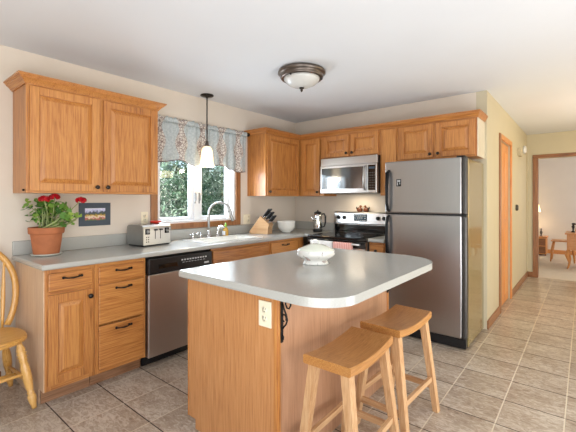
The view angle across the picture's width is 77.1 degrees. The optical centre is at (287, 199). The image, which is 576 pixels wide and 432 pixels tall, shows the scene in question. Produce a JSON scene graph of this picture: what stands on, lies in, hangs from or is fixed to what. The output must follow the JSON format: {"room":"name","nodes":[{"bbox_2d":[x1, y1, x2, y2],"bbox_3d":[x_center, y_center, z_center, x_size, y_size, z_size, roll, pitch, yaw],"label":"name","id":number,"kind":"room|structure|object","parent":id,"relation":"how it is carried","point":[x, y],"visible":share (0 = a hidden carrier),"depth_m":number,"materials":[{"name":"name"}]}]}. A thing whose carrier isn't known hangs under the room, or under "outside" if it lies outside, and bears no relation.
{"room":"kitchen","nodes":[
{"label":"kitchen","id":0,"kind":"room"},
{"bbox_2d":[0,45,294,375],"bbox_3d":[-2.150,0.101,2.632,0.150,2.444,7.140,0,0,39],"label":"wall","id":1,"kind":"structure","parent":0,"point":[126,210],"depth_m":3.12,"materials":[{"name":"beige paint"}]},
{"bbox_2d":[3,70,166,194],"bbox_3d":[-1.574,-0.453,2.925,0.367,0.808,1.097,0,0,39],"label":"upper cabinet","id":2,"kind":"object","parent":1,"relation":"attached to","point":[69,137],"visible":1,"depth_m":2.71,"materials":[{"name":"brown wood"}]},
{"bbox_2d":[79,203,110,225],"bbox_3d":[-1.658,0.123,3.105,0.010,0.196,0.260,0,0,39],"label":"wall picture","id":3,"kind":"object","parent":1,"relation":"attached to","point":[93,214],"visible":0.98,"depth_m":3.10,"materials":[{"name":"blue"}]},
{"bbox_2d":[85,208,104,220],"bbox_3d":[-1.655,0.123,3.102,0.001,0.104,0.166,0,0,39],"label":"print","id":4,"kind":"object","parent":3,"relation":"attached to","point":[91,214],"depth_m":3.10},
{"bbox_2d":[141,212,147,223],"bbox_3d":[-1.371,0.173,3.454,0.011,0.118,0.072,0,0,39],"label":"wall outlet","id":5,"kind":"object","parent":1,"relation":"attached to","point":[144,215],"visible":0.94,"depth_m":3.45,"materials":[{"name":"beige plastic"}]},
{"bbox_2d":[150,125,240,229],"bbox_3d":[-1.013,-0.248,3.998,0.174,1.098,1.175,0,0,39],"label":"window","id":6,"kind":"structure","parent":1,"relation":"in","point":[232,180],"depth_m":4.00,"materials":[{"name":"white plastic"}]},
{"bbox_2d":[243,214,249,223],"bbox_3d":[-0.509,0.238,4.500,0.016,0.118,0.118,0,0,39],"label":"switch plate","id":7,"kind":"object","parent":1,"relation":"attached to","point":[246,217],"visible":1,"depth_m":4.50,"materials":[{"name":"beige plastic"}]},
{"bbox_2d":[247,134,298,195],"bbox_3d":[-0.159,-0.428,4.649,0.363,0.758,0.655,0,0,39],"label":"upper cabinet","id":8,"kind":"object","parent":1,"relation":"attached to","point":[272,160],"visible":1,"depth_m":4.45,"materials":[{"name":"brown wood"}]},
{"bbox_2d":[244,109,487,140],"bbox_3d":[0.735,-0.824,4.054,2.621,0.062,0.715,0,0,31],"label":"crown molding","id":9,"kind":"structure","parent":8,"relation":"attached to","point":[479,113],"depth_m":4.07,"materials":[{"name":"brown wood"}]},
{"bbox_2d":[145,249,207,274],"bbox_3d":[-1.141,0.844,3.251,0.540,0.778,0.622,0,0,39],"label":"control panel","id":10,"kind":"object","parent":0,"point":[207,249],"depth_m":3.00,"materials":[{"name":"black plastic"}]},
{"bbox_2d":[0,0,575,134],"bbox_3d":[2.321,-1.172,3.464,6.007,0.100,14.100,0,0,39],"label":"ceiling","id":11,"kind":"structure","parent":0,"point":[373,54],"depth_m":2.68,"materials":[{"name":"paint"}]},
{"bbox_2d":[199,93,213,166],"bbox_3d":[-0.866,-0.739,3.862,0.158,0.765,0.158,0,0,39],"label":"pendant lamp","id":12,"kind":"object","parent":11,"relation":"hanging from","point":[206,153],"visible":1,"depth_m":3.82,"materials":[{"name":"white glass"}]},
{"bbox_2d":[278,62,325,91],"bbox_3d":[0.118,-1.028,3.128,0.414,0.188,0.414,0,0,39],"label":"ceiling light","id":13,"kind":"object","parent":11,"relation":"attached to","point":[300,75],"visible":1,"depth_m":3.01,"materials":[{"name":"white glass"}]},
{"bbox_2d":[0,277,575,431],"bbox_3d":[0.909,1.363,2.216,5.407,0.080,10.380,0,0,39],"label":"floor","id":14,"kind":"structure","parent":0,"point":[518,374],"depth_m":2.49,"materials":[{"name":"tile"}]},
{"bbox_2d":[0,251,36,408],"bbox_3d":[-1.927,0.812,2.274,0.482,1.029,0.482,0,0,39],"label":"dining chair","id":15,"kind":"object","parent":14,"relation":"on","point":[10,337],"visible":1,"depth_m":2.41,"materials":[{"name":"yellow wood"}]},
{"bbox_2d":[15,261,93,403],"bbox_3d":[-1.659,0.886,2.574,0.658,0.874,0.306,0,0,39],"label":"base cabinet","id":16,"kind":"object","parent":14,"relation":"on","point":[55,308],"visible":0.98,"depth_m":2.39,"materials":[{"name":"brown wood"}]},
{"bbox_2d":[12,221,334,270],"bbox_3d":[-0.687,0.375,3.735,0.711,0.140,3.375,0,0,39],"label":"countertop","id":17,"kind":"structure","parent":16,"relation":"on","point":[96,249],"depth_m":3.05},
{"bbox_2d":[22,194,86,256],"bbox_3d":[-1.746,0.181,2.680,0.409,0.456,0.254,0,0,-4],"label":"geranium","id":18,"kind":"object","parent":17,"relation":"on","point":[46,239],"visible":1,"depth_m":2.64,"materials":[{"name":"plant"}]},
{"bbox_2d":[27,226,64,254],"bbox_3d":[-1.791,0.299,2.680,0.232,0.197,0.232,0,0,39],"label":"pot","id":19,"kind":"object","parent":18,"relation":"attached to","point":[45,240],"depth_m":2.60,"materials":[{"name":"ceramic"}]},
{"bbox_2d":[127,223,170,246],"bbox_3d":[-1.263,0.314,3.309,0.251,0.189,0.300,0,0,32],"label":"toaster","id":20,"kind":"object","parent":17,"relation":"on","point":[148,234],"visible":0.99,"depth_m":3.21,"materials":[{"name":"silver metal"}]},
{"bbox_2d":[189,201,233,238],"bbox_3d":[-0.834,0.212,3.909,0.521,0.392,0.131,0,0,-38],"label":"kitchen faucet","id":21,"kind":"object","parent":17,"relation":"on","point":[219,202],"visible":0.89,"depth_m":3.92,"materials":[{"name":"silver metal"}]},
{"bbox_2d":[216,225,224,236],"bbox_3d":[-0.749,0.344,4.011,0.106,0.128,0.047,0,0,-17],"label":"sprayer","id":22,"kind":"object","parent":17,"relation":"on","point":[220,226],"visible":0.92,"depth_m":3.99,"materials":[{"name":"silver metal"}]},
{"bbox_2d":[184,235,262,249],"bbox_3d":[-0.663,0.492,3.779,0.420,0.182,0.720,0,0,39],"label":"sink","id":23,"kind":"object","parent":17,"relation":"in","point":[218,239],"visible":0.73,"depth_m":3.90,"materials":[{"name":"white ceramic"}]},
{"bbox_2d":[222,223,228,235],"bbox_3d":[-0.704,0.333,4.076,0.076,0.151,0.055,0,0,39],"label":"soap bottle","id":24,"kind":"object","parent":17,"relation":"on","point":[225,232],"visible":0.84,"depth_m":4.06,"materials":[{"name":"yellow plastic"}]},
{"bbox_2d":[249,216,272,233],"bbox_3d":[-0.323,0.301,4.386,0.263,0.215,0.136,0,0,19],"label":"knife block","id":25,"kind":"object","parent":17,"relation":"on","point":[261,226],"visible":0.94,"depth_m":4.32,"materials":[{"name":"brown wood"}]},
{"bbox_2d":[277,220,294,232],"bbox_3d":[-0.022,0.336,4.559,0.238,0.145,0.238,0,0,39],"label":"mixing bowl","id":26,"kind":"object","parent":17,"relation":"on","point":[286,226],"visible":0.99,"depth_m":4.47,"materials":[{"name":"white ceramic"}]},
{"bbox_2d":[311,210,325,231],"bbox_3d":[0.394,0.268,4.653,0.154,0.282,0.141,0,0,-41],"label":"coffee percolator","id":27,"kind":"object","parent":17,"relation":"on","point":[317,221],"visible":0.99,"depth_m":4.61,"materials":[{"name":"silver metal"}]},
{"bbox_2d":[89,258,144,385],"bbox_3d":[-1.437,0.886,2.837,0.648,0.874,0.378,0,0,39],"label":"base cabinet","id":28,"kind":"object","parent":14,"relation":"on","point":[119,286],"visible":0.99,"depth_m":2.64,"materials":[{"name":"brown wood"}]},
{"bbox_2d":[141,249,211,365],"bbox_3d":[-1.116,0.889,3.231,0.606,0.868,0.622,0,0,39],"label":"dishwasher","id":29,"kind":"object","parent":14,"relation":"on","point":[166,293],"visible":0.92,"depth_m":2.93,"materials":[{"name":"silver metal"}]},
{"bbox_2d":[209,241,268,264],"bbox_3d":[-0.664,0.886,3.783,0.644,0.874,0.790,0,0,39],"label":"base cabinet","id":30,"kind":"object","parent":14,"relation":"on","point":[232,253],"visible":0.05,"depth_m":3.56,"materials":[{"name":"brown wood"}]},
{"bbox_2d":[269,237,302,254],"bbox_3d":[-0.215,0.886,4.326,0.648,0.874,0.615,0,0,39],"label":"base cabinet","id":31,"kind":"object","parent":14,"relation":"on","point":[278,246],"visible":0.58,"depth_m":4.10,"materials":[{"name":"brown wood"}]},
{"bbox_2d":[188,279,388,431],"bbox_3d":[0.116,0.886,2.356,0.895,0.874,1.245,0,0,39],"label":"kitchen island","id":32,"kind":"object","parent":14,"relation":"on","point":[241,377],"depth_m":1.90,"materials":[{"name":"brown wood"}]},
{"bbox_2d":[259,300,271,328],"bbox_3d":[-0.112,0.548,1.735,0.082,0.125,0.011,0,0,39],"label":"wall outlet","id":33,"kind":"object","parent":32,"relation":"attached to","point":[265,307],"visible":1,"depth_m":1.73,"materials":[{"name":"beige plastic"}]},
{"bbox_2d":[262,306,266,312],"bbox_3d":[-0.113,0.527,1.733,0.034,0.034,0.003,0,0,39],"label":"socket","id":34,"kind":"object","parent":33,"relation":"attached to","point":[264,308],"depth_m":1.73,"materials":[{"name":"beige plastic"}]},
{"bbox_2d":[179,248,431,307],"bbox_3d":[0.217,0.427,2.300,1.069,0.040,1.408,0,0,39],"label":"island countertop","id":35,"kind":"structure","parent":32,"relation":"on","point":[350,277],"depth_m":1.97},
{"bbox_2d":[297,239,334,265],"bbox_3d":[0.178,0.328,2.305,0.246,0.156,0.212,0,0,1],"label":"soup tureen","id":36,"kind":"object","parent":35,"relation":"on","point":[316,254],"visible":1,"depth_m":2.24,"materials":[{"name":"ceramic"}]},
{"bbox_2d":[297,250,334,265],"bbox_3d":[0.178,0.361,2.305,0.246,0.090,0.212,0,0,1],"label":"bowl","id":37,"kind":"object","parent":36,"relation":"attached to","point":[311,257],"depth_m":2.23,"materials":[{"name":"ceramic"}]},
{"bbox_2d":[307,211,385,250],"bbox_3d":[0.721,0.737,4.278,0.762,1.172,0.722,0,0,39],"label":"stove","id":38,"kind":"object","parent":14,"relation":"on","point":[355,228],"visible":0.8,"depth_m":4.38,"materials":[{"name":"metal"}]},
{"bbox_2d":[310,239,332,247],"bbox_3d":[0.380,0.641,4.104,0.300,0.364,0.040,0,0,39],"label":"dish towel","id":39,"kind":"object","parent":38,"relation":"hanging from","point":[327,243],"visible":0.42,"depth_m":4.05,"materials":[{"name":"white fabric"}]},
{"bbox_2d":[333,241,352,249],"bbox_3d":[0.592,0.631,3.929,0.230,0.344,0.040,0,0,39],"label":"dish towel","id":40,"kind":"object","parent":38,"relation":"hanging from","point":[341,245],"visible":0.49,"depth_m":3.91,"materials":[{"name":"pink fabric"}]},
{"bbox_2d":[307,231,384,240],"bbox_3d":[0.712,0.423,4.267,0.762,0.027,0.600,0,0,39],"label":"cooktop","id":41,"kind":"object","parent":38,"relation":"in","point":[334,235],"depth_m":4.17,"materials":[{"name":"black glass"}]},
{"bbox_2d":[356,205,362,211],"bbox_3d":[0.900,0.108,4.566,0.092,0.084,0.052,0,0,39],"label":"shaker","id":42,"kind":"object","parent":38,"relation":"on","point":[359,209],"visible":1,"depth_m":4.54,"materials":[{"name":"brown ceramic"}]},
{"bbox_2d":[363,205,369,211],"bbox_3d":[0.979,0.108,4.501,0.092,0.084,0.052,0,0,39],"label":"shaker","id":43,"kind":"object","parent":38,"relation":"on","point":[365,209],"visible":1,"depth_m":4.49,"materials":[{"name":"brown ceramic"}]},
{"bbox_2d":[300,326,399,431],"bbox_3d":[0.307,1.015,1.769,0.342,0.616,0.483,0,0,38],"label":"bar stool","id":44,"kind":"object","parent":14,"relation":"on","point":[354,351],"visible":1,"depth_m":1.72,"materials":[{"name":"orange wood"}]},
{"bbox_2d":[369,242,384,252],"bbox_3d":[1.107,0.886,3.998,0.182,0.874,0.644,0,0,39],"label":"base cabinet","id":45,"kind":"object","parent":14,"relation":"on","point":[373,246],"visible":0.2,"depth_m":3.77,"materials":[{"name":"brown wood"}]},
{"bbox_2d":[368,236,384,242],"bbox_3d":[1.120,0.375,4.016,0.180,0.140,0.649,0,0,39],"label":"countertop","id":46,"kind":"structure","parent":45,"relation":"on","point":[381,239],"depth_m":3.79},
{"bbox_2d":[356,304,439,431],"bbox_3d":[0.666,1.015,2.202,0.342,0.616,0.483,0,0,42],"label":"bar stool","id":47,"kind":"object","parent":14,"relation":"on","point":[400,321],"visible":0.96,"depth_m":2.12,"materials":[{"name":"brown wood"}]},
{"bbox_2d":[385,155,483,349],"bbox_3d":[1.461,0.460,3.620,0.755,1.703,0.771,0,0,39],"label":"refrigerator","id":48,"kind":"object","parent":14,"relation":"on","point":[434,208],"visible":0.96,"depth_m":3.33,"materials":[{"name":"silver metal"}]},
{"bbox_2d":[295,92,475,245],"bbox_3d":[1.063,0.101,4.548,2.387,2.444,0.100,0,0,39],"label":"wall","id":49,"kind":"structure","parent":0,"point":[305,206],"depth_m":4.61,"materials":[{"name":"beige paint"}]},
{"bbox_2d":[299,137,335,195],"bbox_3d":[0.382,-0.428,4.800,0.387,0.758,0.363,0,0,39],"label":"upper cabinet","id":50,"kind":"object","parent":49,"relation":"attached to","point":[311,151],"visible":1,"depth_m":4.68,"materials":[{"name":"brown wood"}]},
{"bbox_2d":[324,130,379,158],"bbox_3d":[0.830,-0.660,4.433,0.770,0.294,0.363,0,0,39],"label":"upper cabinet","id":51,"kind":"object","parent":49,"relation":"attached to","point":[363,143],"visible":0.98,"depth_m":4.29,"materials":[{"name":"brown wood"}]},
{"bbox_2d":[320,154,379,193],"bbox_3d":[0.804,-0.294,4.403,0.764,0.432,0.443,0,0,39],"label":"microwave","id":52,"kind":"object","parent":51,"relation":"attached to","point":[355,174],"visible":0.97,"depth_m":4.24,"materials":[{"name":"silver metal"}]},
{"bbox_2d":[380,128,397,195],"bbox_3d":[1.218,-0.428,4.137,0.204,0.758,0.330,0,0,39],"label":"upper cabinet","id":53,"kind":"object","parent":49,"relation":"attached to","point":[388,137],"visible":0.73,"depth_m":4.02,"materials":[{"name":"brown wood"}]},
{"bbox_2d":[398,117,484,160],"bbox_3d":[1.592,-0.615,3.807,0.791,0.385,0.364,0,0,39],"label":"upper cabinet","id":54,"kind":"object","parent":49,"relation":"attached to","point":[447,139],"visible":0.99,"depth_m":3.65,"materials":[{"name":"brown wood"}]},
{"bbox_2d":[476,90,526,328],"bbox_3d":[3.043,0.101,5.000,0.100,2.444,3.310,0,0,39],"label":"wall","id":55,"kind":"structure","parent":0,"point":[498,121],"depth_m":4.18,"materials":[{"name":"paint"}]},
{"bbox_2d":[487,306,499,328],"bbox_3d":[2.246,1.278,3.939,0.014,0.090,0.660,0,0,39],"label":"baseboard","id":56,"kind":"structure","parent":55,"relation":"attached to","point":[490,321],"depth_m":3.88,"materials":[{"name":"brown wood"}]},
{"bbox_2d":[499,133,511,313],"bbox_3d":[2.718,0.271,4.554,0.073,2.105,0.880,0,0,39],"label":"door","id":57,"kind":"structure","parent":55,"relation":"in","point":[503,149],"depth_m":4.58,"materials":[{"name":"orange wood"}]},
{"bbox_2d":[512,271,527,296],"bbox_3d":[3.579,1.278,5.562,0.014,0.090,1.760,0,0,39],"label":"baseboard","id":58,"kind":"structure","parent":55,"relation":"attached to","point":[514,290],"depth_m":5.44,"materials":[{"name":"brown wood"}]},
{"bbox_2d":[518,148,522,156],"bbox_3d":[3.496,-0.712,5.436,0.045,0.110,0.200,0,0,39],"label":"door chime","id":59,"kind":"object","parent":55,"relation":"attached to","point":[520,151],"visible":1,"depth_m":5.37,"materials":[{"name":"beige plastic"}]},
{"bbox_2d":[527,130,575,271],"bbox_3d":[5.201,0.101,5.447,2.870,2.444,0.120,0,0,39],"label":"wall","id":60,"kind":"structure","parent":0,"point":[556,142],"depth_m":6.17,"materials":[{"name":"paint"}]},
{"bbox_2d":[533,152,575,277],"bbox_3d":[4.711,0.278,5.838,1.245,2.090,0.138,0,0,39],"label":"door frame","id":61,"kind":"structure","parent":60,"relation":"in","point":[535,157],"depth_m":6.15,"materials":[{"name":"wood"}]},
{"bbox_2d":[539,157,575,250],"bbox_3d":[7.027,0.101,8.561,5.200,2.444,0.150,0,0,39],"label":"wall","id":62,"kind":"structure","parent":0,"point":[557,176],"depth_m":8.83,"materials":[{"name":"paint"}]},
{"bbox_2d":[548,249,575,254],"bbox_3d":[6.973,1.271,8.496,4.900,0.096,0.018,0,0,39],"label":"baseboard","id":63,"kind":"structure","parent":62,"relation":"attached to","point":[549,250],"depth_m":8.79,"materials":[{"name":"orange wood"}]},
{"bbox_2d":[539,253,575,281],"bbox_3d":[5.926,1.361,7.220,5.200,0.084,3.719,0,0,39],"label":"floor","id":64,"kind":"structure","parent":0,"point":[557,269],"depth_m":6.95,"materials":[{"name":"beige carpet"}]},
{"bbox_2d":[539,235,548,255],"bbox_3d":[6.055,1.095,8.744,0.385,0.445,0.400,0,0,39],"label":"chest","id":65,"kind":"object","parent":64,"relation":"on","point":[543,241],"visible":0.44,"depth_m":8.53,"materials":[{"name":"orange wood"}]},
{"bbox_2d":[550,229,575,263],"bbox_3d":[5.939,0.858,7.739,0.504,0.923,0.450,0,0,39],"label":"chair","id":66,"kind":"object","parent":64,"relation":"on","point":[553,240],"visible":0.64,"depth_m":7.72,"materials":[{"name":"orange wood"}]},
{"bbox_2d":[565,231,575,268],"bbox_3d":[5.764,0.974,6.912,0.725,0.681,0.700,0,0,39],"label":"writing desk","id":67,"kind":"object","parent":64,"relation":"on","point":[571,236],"visible":1,"depth_m":6.85,"materials":[{"name":"orange wood"}]},
{"label":"outside","id":68,"kind":"structure","parent":0,"visible":0},
{"bbox_3d":[-9.743,1.923,14.465,26.583,0.200,40.000,0,0,39],"label":"ground","id":69,"kind":"structure","parent":68,"visible":0},
{"bbox_2d":[160,160,211,217],"bbox_3d":[-2.324,-0.441,6.118,2.016,4.540,2.049,0,0,39],"label":"leafy tree","id":70,"kind":"object","parent":69,"relation":"on","point":[176,208],"visible":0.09,"depth_m":5.93,"materials":[{"name":"green plant"}]},
{"bbox_2d":[160,161,223,216],"bbox_3d":[-2.416,-0.836,9.596,2.522,5.328,2.591,0,0,39],"label":"leafy tree","id":71,"kind":"object","parent":69,"relation":"on","point":[171,162],"visible":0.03,"depth_m":9.05,"materials":[{"name":"green plant"}]},
{"bbox_2d":[202,165,223,215],"bbox_3d":[-1.097,-0.540,7.708,2.207,4.737,2.065,0,0,39],"label":"leafy tree","id":72,"kind":"object","parent":69,"relation":"on","point":[215,177],"visible":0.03,"depth_m":7.24,"materials":[{"name":"green plant"}]},
{"bbox_3d":[-0.904,-0.804,3.976,0.070,0.055,1.320,0,0,39],"label":"curtain rod","id":73,"kind":"object","parent":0,"visible":0},
{"bbox_2d":[158,114,246,172],"bbox_3d":[-0.913,-0.583,3.950,0.040,0.511,1.262,0,0,39],"label":"window valance","id":74,"kind":"object","parent":73,"relation":"hanging from","point":[177,140],"visible":0.85,"depth_m":3.87,"materials":[{"name":"blue fabric"}]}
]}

